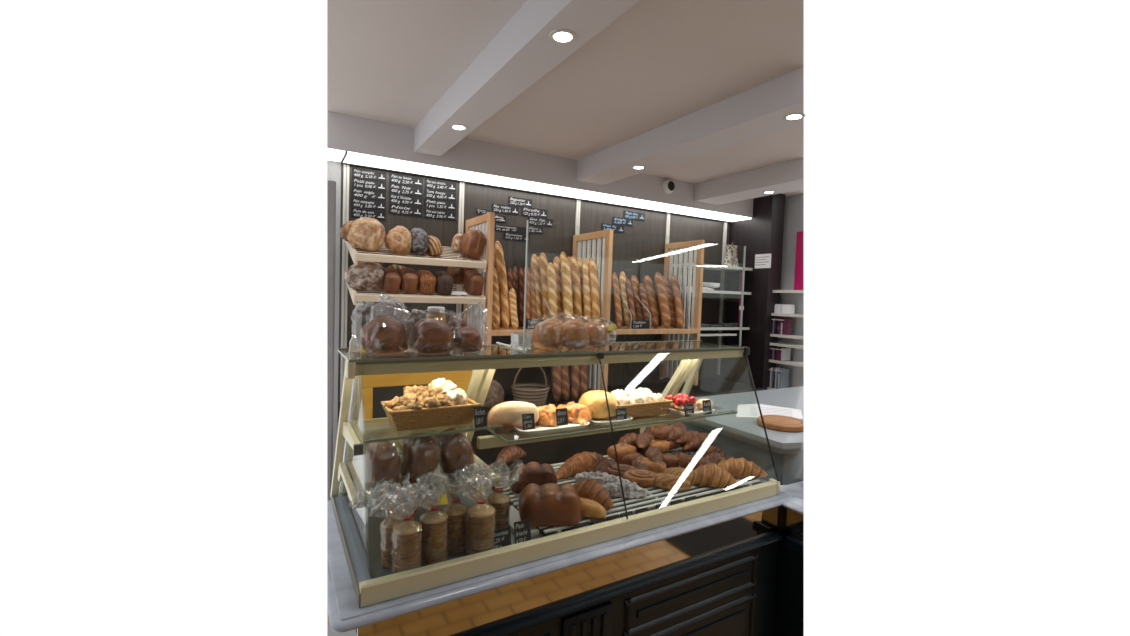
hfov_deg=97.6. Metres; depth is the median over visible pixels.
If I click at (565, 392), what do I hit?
baguette
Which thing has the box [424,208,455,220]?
price card
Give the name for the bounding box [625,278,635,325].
baguette
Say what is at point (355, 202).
price card
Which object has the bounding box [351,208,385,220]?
price card
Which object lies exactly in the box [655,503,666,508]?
clip
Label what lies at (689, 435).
croissant
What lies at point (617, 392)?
pastry
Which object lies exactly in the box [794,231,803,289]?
poster
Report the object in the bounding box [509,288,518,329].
baguette
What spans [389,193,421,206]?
price card
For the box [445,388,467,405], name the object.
biscuit
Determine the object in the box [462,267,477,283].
loaf
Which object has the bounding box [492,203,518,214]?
price card
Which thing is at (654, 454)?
croissant
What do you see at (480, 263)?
rack
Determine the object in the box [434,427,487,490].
loaf
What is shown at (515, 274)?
baguette
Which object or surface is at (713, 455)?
croissant
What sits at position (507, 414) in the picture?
loaf
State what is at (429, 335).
loaf
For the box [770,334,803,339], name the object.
shelf
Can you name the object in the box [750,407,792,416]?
print
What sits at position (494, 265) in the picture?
baguette
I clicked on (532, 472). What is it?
brioche
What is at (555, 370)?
baguette
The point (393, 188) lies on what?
price card
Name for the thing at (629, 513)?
clip
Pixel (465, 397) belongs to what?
biscuit
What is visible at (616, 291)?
baguette
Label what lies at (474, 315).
divider
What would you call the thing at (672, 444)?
roll
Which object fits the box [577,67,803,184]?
ceiling beam
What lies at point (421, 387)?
biscuit
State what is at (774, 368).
packet
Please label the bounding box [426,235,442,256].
loaf
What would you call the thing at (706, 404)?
price card
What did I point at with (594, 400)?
cake
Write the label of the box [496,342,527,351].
rod
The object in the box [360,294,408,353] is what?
loaf
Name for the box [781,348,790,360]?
packet
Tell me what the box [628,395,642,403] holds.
pastry
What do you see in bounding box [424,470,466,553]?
bagged rusks
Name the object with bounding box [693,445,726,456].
croissant
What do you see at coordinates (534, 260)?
baguette
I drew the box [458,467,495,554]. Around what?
bagged rusks
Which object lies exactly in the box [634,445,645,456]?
roll
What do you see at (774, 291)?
shelf
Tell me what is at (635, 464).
croissant
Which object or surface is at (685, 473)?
turnover
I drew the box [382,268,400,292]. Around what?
loaf
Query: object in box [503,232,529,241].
price card
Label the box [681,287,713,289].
folded cloth
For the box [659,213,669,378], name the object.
trim
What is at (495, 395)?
loaf
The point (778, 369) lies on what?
packet
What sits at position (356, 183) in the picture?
price card
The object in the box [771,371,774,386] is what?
packet
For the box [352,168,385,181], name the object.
price card
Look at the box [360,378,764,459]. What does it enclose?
shelf
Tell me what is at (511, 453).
croissant
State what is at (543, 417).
pastry
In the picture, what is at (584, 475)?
pastry
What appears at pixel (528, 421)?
price card
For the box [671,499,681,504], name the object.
clip
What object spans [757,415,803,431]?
round board
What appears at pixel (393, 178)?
price card
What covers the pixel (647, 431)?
croissant
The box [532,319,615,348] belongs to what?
buns
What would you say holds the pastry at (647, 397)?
in the basket at (649, 408)
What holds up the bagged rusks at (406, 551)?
in the display case
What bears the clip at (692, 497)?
on the display case
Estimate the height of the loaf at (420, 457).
0.170 m
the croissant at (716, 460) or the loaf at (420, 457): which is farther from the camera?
the croissant at (716, 460)
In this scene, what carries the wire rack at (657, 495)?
on the display case
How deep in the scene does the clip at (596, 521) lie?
1.56 m
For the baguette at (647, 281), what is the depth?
3.96 m
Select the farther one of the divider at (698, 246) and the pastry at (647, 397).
the divider at (698, 246)
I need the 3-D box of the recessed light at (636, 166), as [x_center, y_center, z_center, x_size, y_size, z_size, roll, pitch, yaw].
[0.461,-0.942,3.090,0.088,0.004,0.088,0,3,-30]
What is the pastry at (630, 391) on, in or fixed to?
in the basket at (649, 408)
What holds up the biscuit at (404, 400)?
in the basket at (401, 420)
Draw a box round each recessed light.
[450,124,467,130]
[549,29,576,43]
[632,165,645,168]
[763,191,774,193]
[783,113,804,120]
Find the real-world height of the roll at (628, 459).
0.060 m
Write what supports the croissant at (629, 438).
on the roll at (622, 450)
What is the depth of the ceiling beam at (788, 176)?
3.63 m
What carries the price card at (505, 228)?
attached to the wall at (636, 254)
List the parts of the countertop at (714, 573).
moulding, panel, panel frame, raised panel, panel frame, raised panel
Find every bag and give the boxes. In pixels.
[370,299,406,332]
[724,242,738,266]
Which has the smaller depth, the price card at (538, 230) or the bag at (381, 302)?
the bag at (381, 302)
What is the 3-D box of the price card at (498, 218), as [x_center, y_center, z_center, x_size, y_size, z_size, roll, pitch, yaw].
[-0.461,-0.701,3.501,0.091,0.052,0.004,0,3,-30]
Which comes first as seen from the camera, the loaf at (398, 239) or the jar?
the jar
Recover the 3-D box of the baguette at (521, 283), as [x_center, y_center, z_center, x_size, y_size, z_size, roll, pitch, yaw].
[-0.301,-0.147,3.471,0.047,0.416,0.120,1,3,-15]
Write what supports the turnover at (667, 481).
on the wire rack at (657, 495)
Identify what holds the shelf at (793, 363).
attached to the wall at (794, 204)
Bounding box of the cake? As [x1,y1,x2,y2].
[578,390,617,418]
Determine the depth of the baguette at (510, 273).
3.43 m
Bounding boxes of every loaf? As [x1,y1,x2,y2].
[340,221,353,241]
[345,261,384,290]
[348,217,385,250]
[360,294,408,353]
[361,441,403,509]
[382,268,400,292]
[385,226,411,254]
[388,264,405,271]
[398,268,417,293]
[400,433,444,500]
[409,318,454,352]
[410,228,428,254]
[416,270,435,294]
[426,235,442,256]
[433,271,453,294]
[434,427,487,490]
[447,267,463,283]
[448,317,481,351]
[451,233,462,252]
[459,229,485,258]
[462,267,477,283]
[464,270,483,295]
[476,380,503,410]
[488,401,538,428]
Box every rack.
[345,241,486,271]
[345,272,485,307]
[486,448,759,536]
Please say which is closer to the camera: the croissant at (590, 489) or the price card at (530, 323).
the croissant at (590, 489)
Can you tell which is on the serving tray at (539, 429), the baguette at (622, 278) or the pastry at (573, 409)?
the pastry at (573, 409)
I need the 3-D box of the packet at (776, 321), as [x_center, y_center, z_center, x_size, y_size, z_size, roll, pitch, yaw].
[1.895,0.079,4.376,0.115,0.121,0.012,0,3,-30]
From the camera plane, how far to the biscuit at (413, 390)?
1.47 m
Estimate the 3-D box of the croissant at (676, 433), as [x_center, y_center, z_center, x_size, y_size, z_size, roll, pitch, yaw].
[0.492,0.523,2.233,0.172,0.060,0.070,1,3,-17]
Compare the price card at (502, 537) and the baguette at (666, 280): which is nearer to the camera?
the price card at (502, 537)
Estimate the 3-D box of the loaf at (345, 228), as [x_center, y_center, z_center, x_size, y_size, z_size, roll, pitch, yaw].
[-1.218,-0.497,2.861,0.129,0.131,0.153,4,3,42]
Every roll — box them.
[607,443,636,459]
[614,452,643,465]
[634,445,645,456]
[637,457,666,472]
[642,438,668,452]
[649,424,672,438]
[662,453,678,467]
[669,441,680,449]
[679,455,710,469]
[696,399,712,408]
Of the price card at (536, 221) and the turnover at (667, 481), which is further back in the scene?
the price card at (536, 221)
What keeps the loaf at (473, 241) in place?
on the rack at (480, 263)
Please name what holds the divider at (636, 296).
on the shelf at (624, 329)
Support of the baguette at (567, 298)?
on the shelf at (624, 329)
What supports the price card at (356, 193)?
attached to the wall at (636, 254)
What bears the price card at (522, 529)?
on the display case
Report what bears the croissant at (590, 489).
on the wire rack at (657, 495)
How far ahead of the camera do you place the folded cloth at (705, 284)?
4.25 m
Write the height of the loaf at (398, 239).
0.166 m
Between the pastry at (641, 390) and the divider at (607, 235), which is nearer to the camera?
the pastry at (641, 390)
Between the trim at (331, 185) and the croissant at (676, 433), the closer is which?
the croissant at (676, 433)
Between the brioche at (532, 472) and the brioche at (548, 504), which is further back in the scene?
the brioche at (532, 472)
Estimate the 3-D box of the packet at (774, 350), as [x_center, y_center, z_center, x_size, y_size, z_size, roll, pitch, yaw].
[1.887,0.320,4.387,0.115,0.091,0.012,0,3,-30]
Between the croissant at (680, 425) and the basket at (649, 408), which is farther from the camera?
the croissant at (680, 425)
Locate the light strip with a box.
[327,148,750,221]
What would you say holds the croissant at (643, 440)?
on the roll at (662, 444)
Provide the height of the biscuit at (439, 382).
0.058 m
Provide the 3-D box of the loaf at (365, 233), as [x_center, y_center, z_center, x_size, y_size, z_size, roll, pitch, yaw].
[-1.102,-0.466,2.747,0.164,0.184,0.190,4,3,39]
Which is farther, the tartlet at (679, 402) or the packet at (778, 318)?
the packet at (778, 318)
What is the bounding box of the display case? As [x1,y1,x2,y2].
[330,220,779,607]
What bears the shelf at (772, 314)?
attached to the wall at (794, 204)
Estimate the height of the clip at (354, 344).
0.044 m
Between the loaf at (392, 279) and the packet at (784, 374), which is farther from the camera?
the packet at (784, 374)
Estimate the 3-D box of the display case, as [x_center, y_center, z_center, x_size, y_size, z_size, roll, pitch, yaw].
[0.024,0.177,1.817,1.554,0.984,0.675,0,3,-30]
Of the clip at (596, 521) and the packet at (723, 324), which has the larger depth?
the packet at (723, 324)
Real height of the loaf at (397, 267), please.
0.106 m
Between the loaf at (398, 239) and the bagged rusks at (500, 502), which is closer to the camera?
the bagged rusks at (500, 502)
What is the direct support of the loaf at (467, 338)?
on the display case
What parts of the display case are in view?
post, glass, rail, panel, post, post, glass, rail, panel, post, post, post, pane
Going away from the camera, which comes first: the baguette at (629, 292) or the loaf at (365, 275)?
the loaf at (365, 275)
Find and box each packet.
[709,324,721,326]
[717,323,732,326]
[770,367,779,386]
[771,347,780,358]
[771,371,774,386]
[773,349,776,358]
[774,320,777,333]
[775,368,784,387]
[777,318,787,333]
[779,369,789,388]
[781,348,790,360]
[782,319,791,334]
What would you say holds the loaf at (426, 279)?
on the rack at (356, 297)
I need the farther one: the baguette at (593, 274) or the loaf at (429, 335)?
the baguette at (593, 274)
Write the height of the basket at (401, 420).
0.063 m
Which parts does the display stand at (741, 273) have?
panel, panel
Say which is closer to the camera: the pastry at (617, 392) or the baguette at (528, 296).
the pastry at (617, 392)
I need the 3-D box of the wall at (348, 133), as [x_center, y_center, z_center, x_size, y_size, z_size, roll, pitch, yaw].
[0.129,-1.023,3.692,3.469,0.198,0.280,0,3,-30]
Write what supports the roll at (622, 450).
on the roll at (628, 459)
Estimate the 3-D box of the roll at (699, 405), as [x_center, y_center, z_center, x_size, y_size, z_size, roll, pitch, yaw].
[0.559,0.343,1.977,0.076,0.037,0.060,0,3,-42]
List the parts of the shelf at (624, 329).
rail, rail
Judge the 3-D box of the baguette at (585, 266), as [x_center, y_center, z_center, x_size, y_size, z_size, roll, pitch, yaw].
[0.160,-0.176,3.527,0.070,0.500,0.160,1,3,-16]
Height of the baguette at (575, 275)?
0.516 m
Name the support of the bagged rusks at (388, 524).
in the display case
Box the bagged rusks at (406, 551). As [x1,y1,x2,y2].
[372,481,421,573]
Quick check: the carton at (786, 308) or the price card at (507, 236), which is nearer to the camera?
the price card at (507, 236)
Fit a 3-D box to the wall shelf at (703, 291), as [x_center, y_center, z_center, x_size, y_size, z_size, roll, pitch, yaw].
[1.281,-0.231,4.379,0.755,0.024,0.280,0,3,-30]
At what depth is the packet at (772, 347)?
4.37 m
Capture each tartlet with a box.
[665,395,677,409]
[674,397,688,411]
[676,393,686,397]
[682,395,695,409]
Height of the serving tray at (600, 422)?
0.014 m
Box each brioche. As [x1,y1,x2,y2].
[509,462,556,492]
[518,483,581,526]
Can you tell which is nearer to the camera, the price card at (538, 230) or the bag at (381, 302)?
the bag at (381, 302)
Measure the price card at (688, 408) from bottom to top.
0.045 m
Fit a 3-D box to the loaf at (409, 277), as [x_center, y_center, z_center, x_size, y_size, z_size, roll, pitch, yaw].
[-0.911,-0.218,2.862,0.101,0.153,0.188,1,3,-27]
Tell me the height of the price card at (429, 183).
0.061 m
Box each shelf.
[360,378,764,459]
[360,453,501,503]
[492,326,697,335]
[670,325,749,329]
[673,263,752,270]
[679,331,736,335]
[681,289,750,294]
[769,359,803,366]
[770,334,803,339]
[770,342,803,348]
[771,313,803,317]
[773,290,803,292]
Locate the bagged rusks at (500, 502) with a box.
[488,458,522,529]
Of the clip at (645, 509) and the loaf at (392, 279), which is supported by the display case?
the clip at (645, 509)
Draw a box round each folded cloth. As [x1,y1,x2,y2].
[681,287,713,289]
[702,282,719,287]
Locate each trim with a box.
[327,180,335,499]
[340,164,348,401]
[456,181,464,317]
[575,199,580,234]
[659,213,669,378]
[716,222,726,374]
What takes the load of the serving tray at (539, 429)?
on the display case
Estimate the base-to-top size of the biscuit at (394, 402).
0.048 m
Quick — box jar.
[427,307,444,321]
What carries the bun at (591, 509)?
on the wire rack at (657, 495)
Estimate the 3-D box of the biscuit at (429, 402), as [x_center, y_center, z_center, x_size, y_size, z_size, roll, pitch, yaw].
[-0.390,0.251,1.444,0.056,0.048,0.054,0,3,-31]
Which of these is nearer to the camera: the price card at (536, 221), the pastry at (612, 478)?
the pastry at (612, 478)
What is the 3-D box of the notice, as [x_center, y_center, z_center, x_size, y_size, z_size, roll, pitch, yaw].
[1.744,-0.501,4.356,0.003,0.125,0.165,0,3,-30]
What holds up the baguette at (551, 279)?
on the shelf at (624, 329)
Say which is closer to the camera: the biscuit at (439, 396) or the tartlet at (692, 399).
the biscuit at (439, 396)
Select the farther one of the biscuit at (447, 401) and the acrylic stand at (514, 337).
the acrylic stand at (514, 337)
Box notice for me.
[755,254,770,267]
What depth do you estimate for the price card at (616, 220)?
4.04 m
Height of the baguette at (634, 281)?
0.415 m
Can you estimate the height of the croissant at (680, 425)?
0.059 m
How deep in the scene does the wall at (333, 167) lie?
3.00 m
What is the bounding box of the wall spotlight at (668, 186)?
[662,180,674,193]
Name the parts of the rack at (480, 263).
rail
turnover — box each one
[652,473,690,490]
[663,467,692,482]
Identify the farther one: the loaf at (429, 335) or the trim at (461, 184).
the trim at (461, 184)
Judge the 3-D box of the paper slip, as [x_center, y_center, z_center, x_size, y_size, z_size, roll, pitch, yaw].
[-0.645,-0.150,2.979,0.100,0.022,0.058,0,3,-30]
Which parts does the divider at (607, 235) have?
rail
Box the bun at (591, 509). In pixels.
[579,497,605,518]
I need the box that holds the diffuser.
[327,148,344,161]
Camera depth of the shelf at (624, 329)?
3.60 m
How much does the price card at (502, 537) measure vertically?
0.057 m
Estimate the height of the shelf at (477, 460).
0.009 m
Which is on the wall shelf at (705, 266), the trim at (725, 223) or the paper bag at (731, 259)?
the paper bag at (731, 259)
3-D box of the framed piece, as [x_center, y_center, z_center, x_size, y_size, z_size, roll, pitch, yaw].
[-0.589,0.849,1.928,0.428,1.292,0.040,0,3,-30]
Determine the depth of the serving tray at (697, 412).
1.90 m
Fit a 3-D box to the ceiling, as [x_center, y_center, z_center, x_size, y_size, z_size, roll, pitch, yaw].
[4.538,-0.890,0.779,9.800,0.100,9.250,0,3,-30]
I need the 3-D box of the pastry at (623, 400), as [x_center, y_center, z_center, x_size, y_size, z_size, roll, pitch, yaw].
[0.207,0.317,1.827,0.075,0.061,0.068,3,3,24]
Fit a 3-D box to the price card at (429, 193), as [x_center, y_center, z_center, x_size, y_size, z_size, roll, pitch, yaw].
[-0.825,-0.815,3.279,0.210,0.061,0.004,0,3,-30]
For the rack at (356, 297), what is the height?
0.188 m
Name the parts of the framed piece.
rail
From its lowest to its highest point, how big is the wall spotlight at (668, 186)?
0.112 m
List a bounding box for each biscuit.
[384,396,400,413]
[390,405,405,417]
[399,393,416,405]
[403,385,421,398]
[406,400,425,414]
[416,391,430,401]
[418,385,426,392]
[423,383,442,396]
[423,395,441,407]
[428,378,446,393]
[436,393,447,399]
[437,395,454,406]
[444,380,456,390]
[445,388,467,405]
[453,388,467,402]
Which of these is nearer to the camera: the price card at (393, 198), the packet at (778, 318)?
the price card at (393, 198)
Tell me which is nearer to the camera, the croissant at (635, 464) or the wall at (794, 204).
the croissant at (635, 464)
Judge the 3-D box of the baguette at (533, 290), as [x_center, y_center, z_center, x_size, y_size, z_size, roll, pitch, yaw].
[-0.221,-0.141,3.415,0.054,0.417,0.140,1,3,-20]
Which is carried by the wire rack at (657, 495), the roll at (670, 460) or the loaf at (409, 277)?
the roll at (670, 460)
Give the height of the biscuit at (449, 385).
0.052 m
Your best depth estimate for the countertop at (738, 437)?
2.05 m
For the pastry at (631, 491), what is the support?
on the wire rack at (657, 495)
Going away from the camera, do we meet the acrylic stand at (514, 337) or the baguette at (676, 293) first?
the acrylic stand at (514, 337)
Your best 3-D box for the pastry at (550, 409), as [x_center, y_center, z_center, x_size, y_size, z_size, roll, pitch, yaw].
[-0.055,0.323,1.672,0.115,0.065,0.090,2,3,10]
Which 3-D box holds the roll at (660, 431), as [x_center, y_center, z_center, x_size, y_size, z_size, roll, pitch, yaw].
[0.441,0.510,2.239,0.084,0.055,0.130,5,3,39]
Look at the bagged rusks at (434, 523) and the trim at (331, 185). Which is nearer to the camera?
the bagged rusks at (434, 523)
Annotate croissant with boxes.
[496,445,525,464]
[556,451,607,479]
[573,479,613,510]
[587,453,605,471]
[594,460,616,472]
[617,432,637,445]
[631,458,649,470]
[636,433,651,447]
[644,427,655,439]
[645,446,662,464]
[663,427,686,441]
[673,423,686,438]
[673,452,688,459]
[675,431,699,442]
[678,444,714,451]
[683,432,715,449]
[690,463,737,487]
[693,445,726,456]
[704,452,725,459]
[711,457,728,463]
[718,457,767,478]
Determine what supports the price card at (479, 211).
attached to the wall at (636, 254)
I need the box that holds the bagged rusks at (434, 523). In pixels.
[406,463,447,565]
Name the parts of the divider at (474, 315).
rail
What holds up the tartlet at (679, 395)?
on the serving tray at (697, 412)
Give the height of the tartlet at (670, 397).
0.056 m
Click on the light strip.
(344, 157)
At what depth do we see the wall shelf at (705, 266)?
4.33 m
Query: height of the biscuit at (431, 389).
0.052 m
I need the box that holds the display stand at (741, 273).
[738,272,744,326]
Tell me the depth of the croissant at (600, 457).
2.00 m
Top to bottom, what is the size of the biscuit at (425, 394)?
0.050 m
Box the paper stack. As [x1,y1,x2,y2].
[736,404,802,418]
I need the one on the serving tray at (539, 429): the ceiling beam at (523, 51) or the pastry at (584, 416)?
the pastry at (584, 416)
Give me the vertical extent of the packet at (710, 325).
0.020 m
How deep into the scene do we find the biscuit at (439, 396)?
1.48 m
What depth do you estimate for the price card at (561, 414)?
1.62 m
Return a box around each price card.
[351,198,385,210]
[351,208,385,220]
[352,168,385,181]
[352,178,385,191]
[352,188,385,200]
[389,173,422,186]
[389,183,422,196]
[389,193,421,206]
[389,204,421,216]
[424,198,455,210]
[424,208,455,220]
[425,178,455,191]
[425,188,455,201]
[474,406,486,427]
[476,209,489,213]
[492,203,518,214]
[493,527,510,548]
[494,224,525,233]
[495,215,505,222]
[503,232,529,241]
[509,196,531,207]
[514,519,530,543]
[521,207,547,218]
[522,413,534,429]
[526,319,545,328]
[528,216,552,226]
[528,226,542,233]
[556,408,567,425]
[601,223,623,232]
[612,217,632,226]
[615,408,626,420]
[624,210,644,220]
[631,320,648,328]
[684,403,693,416]
[702,400,711,414]
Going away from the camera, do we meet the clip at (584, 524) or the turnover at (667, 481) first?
the clip at (584, 524)
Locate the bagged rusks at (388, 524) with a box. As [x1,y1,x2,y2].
[348,477,402,567]
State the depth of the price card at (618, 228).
4.00 m
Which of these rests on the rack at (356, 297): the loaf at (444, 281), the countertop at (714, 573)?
the loaf at (444, 281)
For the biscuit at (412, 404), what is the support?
in the basket at (401, 420)
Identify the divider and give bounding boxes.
[463,212,494,372]
[568,229,612,391]
[636,296,650,328]
[659,240,704,384]
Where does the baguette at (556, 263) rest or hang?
on the shelf at (624, 329)
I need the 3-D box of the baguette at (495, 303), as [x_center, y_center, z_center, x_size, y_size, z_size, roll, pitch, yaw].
[-0.449,-0.130,3.165,0.057,0.401,0.140,1,3,-23]
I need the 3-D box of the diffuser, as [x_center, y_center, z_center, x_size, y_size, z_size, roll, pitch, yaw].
[-1.318,-0.928,2.821,0.089,0.010,0.227,0,3,-30]
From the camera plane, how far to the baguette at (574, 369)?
3.42 m
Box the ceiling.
[327,0,803,195]
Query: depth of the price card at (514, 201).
3.57 m
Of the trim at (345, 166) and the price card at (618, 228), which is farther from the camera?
the price card at (618, 228)
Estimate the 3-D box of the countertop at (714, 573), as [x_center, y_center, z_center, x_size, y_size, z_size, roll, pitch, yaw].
[-0.005,1.095,1.831,1.636,0.850,0.736,0,3,-30]
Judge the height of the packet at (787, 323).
0.139 m
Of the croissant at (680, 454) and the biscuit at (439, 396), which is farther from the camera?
the croissant at (680, 454)
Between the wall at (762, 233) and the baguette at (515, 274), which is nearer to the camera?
the baguette at (515, 274)
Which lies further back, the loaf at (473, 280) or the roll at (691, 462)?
the loaf at (473, 280)
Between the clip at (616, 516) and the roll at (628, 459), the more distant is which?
the roll at (628, 459)
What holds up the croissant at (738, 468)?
on the wire rack at (657, 495)
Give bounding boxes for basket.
[381,396,481,430]
[511,367,549,406]
[615,398,672,416]
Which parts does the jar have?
lid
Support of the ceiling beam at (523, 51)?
attached to the ceiling
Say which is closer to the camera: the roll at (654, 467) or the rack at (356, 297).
the roll at (654, 467)
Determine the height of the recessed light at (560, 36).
0.004 m
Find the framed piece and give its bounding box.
[358,370,471,419]
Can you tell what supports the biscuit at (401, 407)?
in the basket at (401, 420)
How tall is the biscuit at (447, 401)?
0.051 m
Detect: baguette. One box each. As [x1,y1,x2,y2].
[492,267,499,329]
[493,252,503,327]
[494,241,509,328]
[507,269,512,326]
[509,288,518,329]
[512,267,517,314]
[519,268,523,326]
[523,266,530,327]
[530,268,537,318]
[531,254,542,318]
[539,253,548,319]
[547,262,557,318]
[551,366,561,400]
[553,257,563,321]
[559,252,567,321]
[561,259,572,322]
[561,365,569,400]
[570,256,581,319]
[570,365,579,399]
[577,258,584,321]
[579,365,587,395]
[582,259,591,322]
[589,259,600,321]
[612,272,621,328]
[619,271,629,327]
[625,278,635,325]
[630,275,642,319]
[638,283,651,328]
[643,275,659,327]
[654,272,670,328]
[662,275,676,327]
[670,275,683,328]
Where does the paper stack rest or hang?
on the countertop at (738, 437)
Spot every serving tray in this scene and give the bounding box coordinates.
[513,422,589,434]
[590,415,632,425]
[669,404,714,416]
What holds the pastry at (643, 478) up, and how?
on the wire rack at (657, 495)
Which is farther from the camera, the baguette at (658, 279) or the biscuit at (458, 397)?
the baguette at (658, 279)
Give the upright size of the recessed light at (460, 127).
0.004 m
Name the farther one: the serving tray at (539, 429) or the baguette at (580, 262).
the baguette at (580, 262)
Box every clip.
[349,337,364,351]
[576,521,589,528]
[591,518,604,524]
[606,514,618,520]
[620,511,632,517]
[635,507,647,513]
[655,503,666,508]
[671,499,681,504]
[685,496,695,501]
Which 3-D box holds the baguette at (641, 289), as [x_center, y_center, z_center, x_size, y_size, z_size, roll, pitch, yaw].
[0.620,-0.096,3.838,0.064,0.352,0.189,1,3,-19]
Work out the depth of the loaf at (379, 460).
1.35 m
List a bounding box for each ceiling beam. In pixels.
[414,0,639,156]
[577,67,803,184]
[694,158,803,204]
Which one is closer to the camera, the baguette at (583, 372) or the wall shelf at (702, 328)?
the baguette at (583, 372)
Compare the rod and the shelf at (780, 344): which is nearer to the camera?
the rod
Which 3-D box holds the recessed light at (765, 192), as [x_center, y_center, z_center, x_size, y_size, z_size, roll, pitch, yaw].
[1.510,-0.931,3.658,0.088,0.004,0.088,0,3,-30]
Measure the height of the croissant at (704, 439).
0.068 m
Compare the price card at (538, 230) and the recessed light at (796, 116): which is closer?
the recessed light at (796, 116)
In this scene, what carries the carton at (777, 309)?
on the shelf at (772, 314)
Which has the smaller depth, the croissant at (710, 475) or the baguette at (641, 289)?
the croissant at (710, 475)
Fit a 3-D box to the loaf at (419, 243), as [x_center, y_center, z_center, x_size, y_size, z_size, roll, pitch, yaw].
[-0.852,-0.444,2.865,0.120,0.156,0.136,0,3,-43]
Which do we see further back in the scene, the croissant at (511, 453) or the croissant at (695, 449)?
the croissant at (695, 449)
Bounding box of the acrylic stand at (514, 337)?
[511,332,530,349]
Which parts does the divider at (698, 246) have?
rail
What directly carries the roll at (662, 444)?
on the roll at (639, 450)
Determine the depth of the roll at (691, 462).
2.00 m
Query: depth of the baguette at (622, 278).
3.83 m
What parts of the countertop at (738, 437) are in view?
corner post, panel, moulding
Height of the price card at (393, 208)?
0.061 m
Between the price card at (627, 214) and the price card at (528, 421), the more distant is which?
the price card at (627, 214)
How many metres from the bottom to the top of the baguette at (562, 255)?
0.551 m
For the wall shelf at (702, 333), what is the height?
0.018 m
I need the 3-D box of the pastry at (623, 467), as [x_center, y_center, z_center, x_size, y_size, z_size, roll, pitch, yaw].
[0.226,0.607,1.958,0.141,0.044,0.102,2,3,0]
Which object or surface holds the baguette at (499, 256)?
on the shelf at (624, 329)
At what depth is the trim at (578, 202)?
3.82 m
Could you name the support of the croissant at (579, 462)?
on the wire rack at (657, 495)
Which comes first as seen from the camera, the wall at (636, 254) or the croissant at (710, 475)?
the croissant at (710, 475)
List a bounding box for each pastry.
[536,404,556,426]
[537,406,549,423]
[563,402,586,422]
[575,471,609,481]
[577,404,592,424]
[589,475,636,485]
[602,482,648,498]
[607,464,636,476]
[611,389,627,396]
[615,396,630,404]
[622,469,654,486]
[624,388,639,396]
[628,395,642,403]
[637,388,651,394]
[637,393,651,402]
[650,393,663,409]
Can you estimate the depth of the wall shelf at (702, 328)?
4.29 m
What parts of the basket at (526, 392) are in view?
handle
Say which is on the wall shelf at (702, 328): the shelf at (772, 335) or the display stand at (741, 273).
the display stand at (741, 273)
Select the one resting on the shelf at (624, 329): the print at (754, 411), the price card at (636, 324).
the price card at (636, 324)
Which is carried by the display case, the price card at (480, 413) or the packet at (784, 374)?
the price card at (480, 413)
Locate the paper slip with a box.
[451,291,466,294]
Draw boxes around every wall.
[327,111,753,217]
[327,160,340,500]
[337,163,729,431]
[722,193,784,389]
[776,193,803,387]
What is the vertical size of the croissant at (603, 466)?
0.058 m
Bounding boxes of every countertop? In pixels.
[327,491,792,635]
[671,386,803,635]
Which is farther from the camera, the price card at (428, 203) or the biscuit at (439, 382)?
the price card at (428, 203)
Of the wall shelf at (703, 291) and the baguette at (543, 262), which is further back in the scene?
the wall shelf at (703, 291)
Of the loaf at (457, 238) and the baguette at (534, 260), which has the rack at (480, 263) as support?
the loaf at (457, 238)
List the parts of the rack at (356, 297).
rail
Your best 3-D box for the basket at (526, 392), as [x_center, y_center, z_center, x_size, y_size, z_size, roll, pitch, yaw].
[-0.222,0.428,3.173,0.250,0.296,0.250,0,3,-30]
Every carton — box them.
[774,304,781,312]
[781,304,794,313]
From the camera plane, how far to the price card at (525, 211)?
3.63 m
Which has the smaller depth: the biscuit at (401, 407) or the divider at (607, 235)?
the biscuit at (401, 407)
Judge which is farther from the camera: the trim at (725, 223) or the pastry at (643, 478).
the trim at (725, 223)
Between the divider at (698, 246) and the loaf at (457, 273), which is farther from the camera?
the divider at (698, 246)
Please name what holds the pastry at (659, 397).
in the basket at (649, 408)

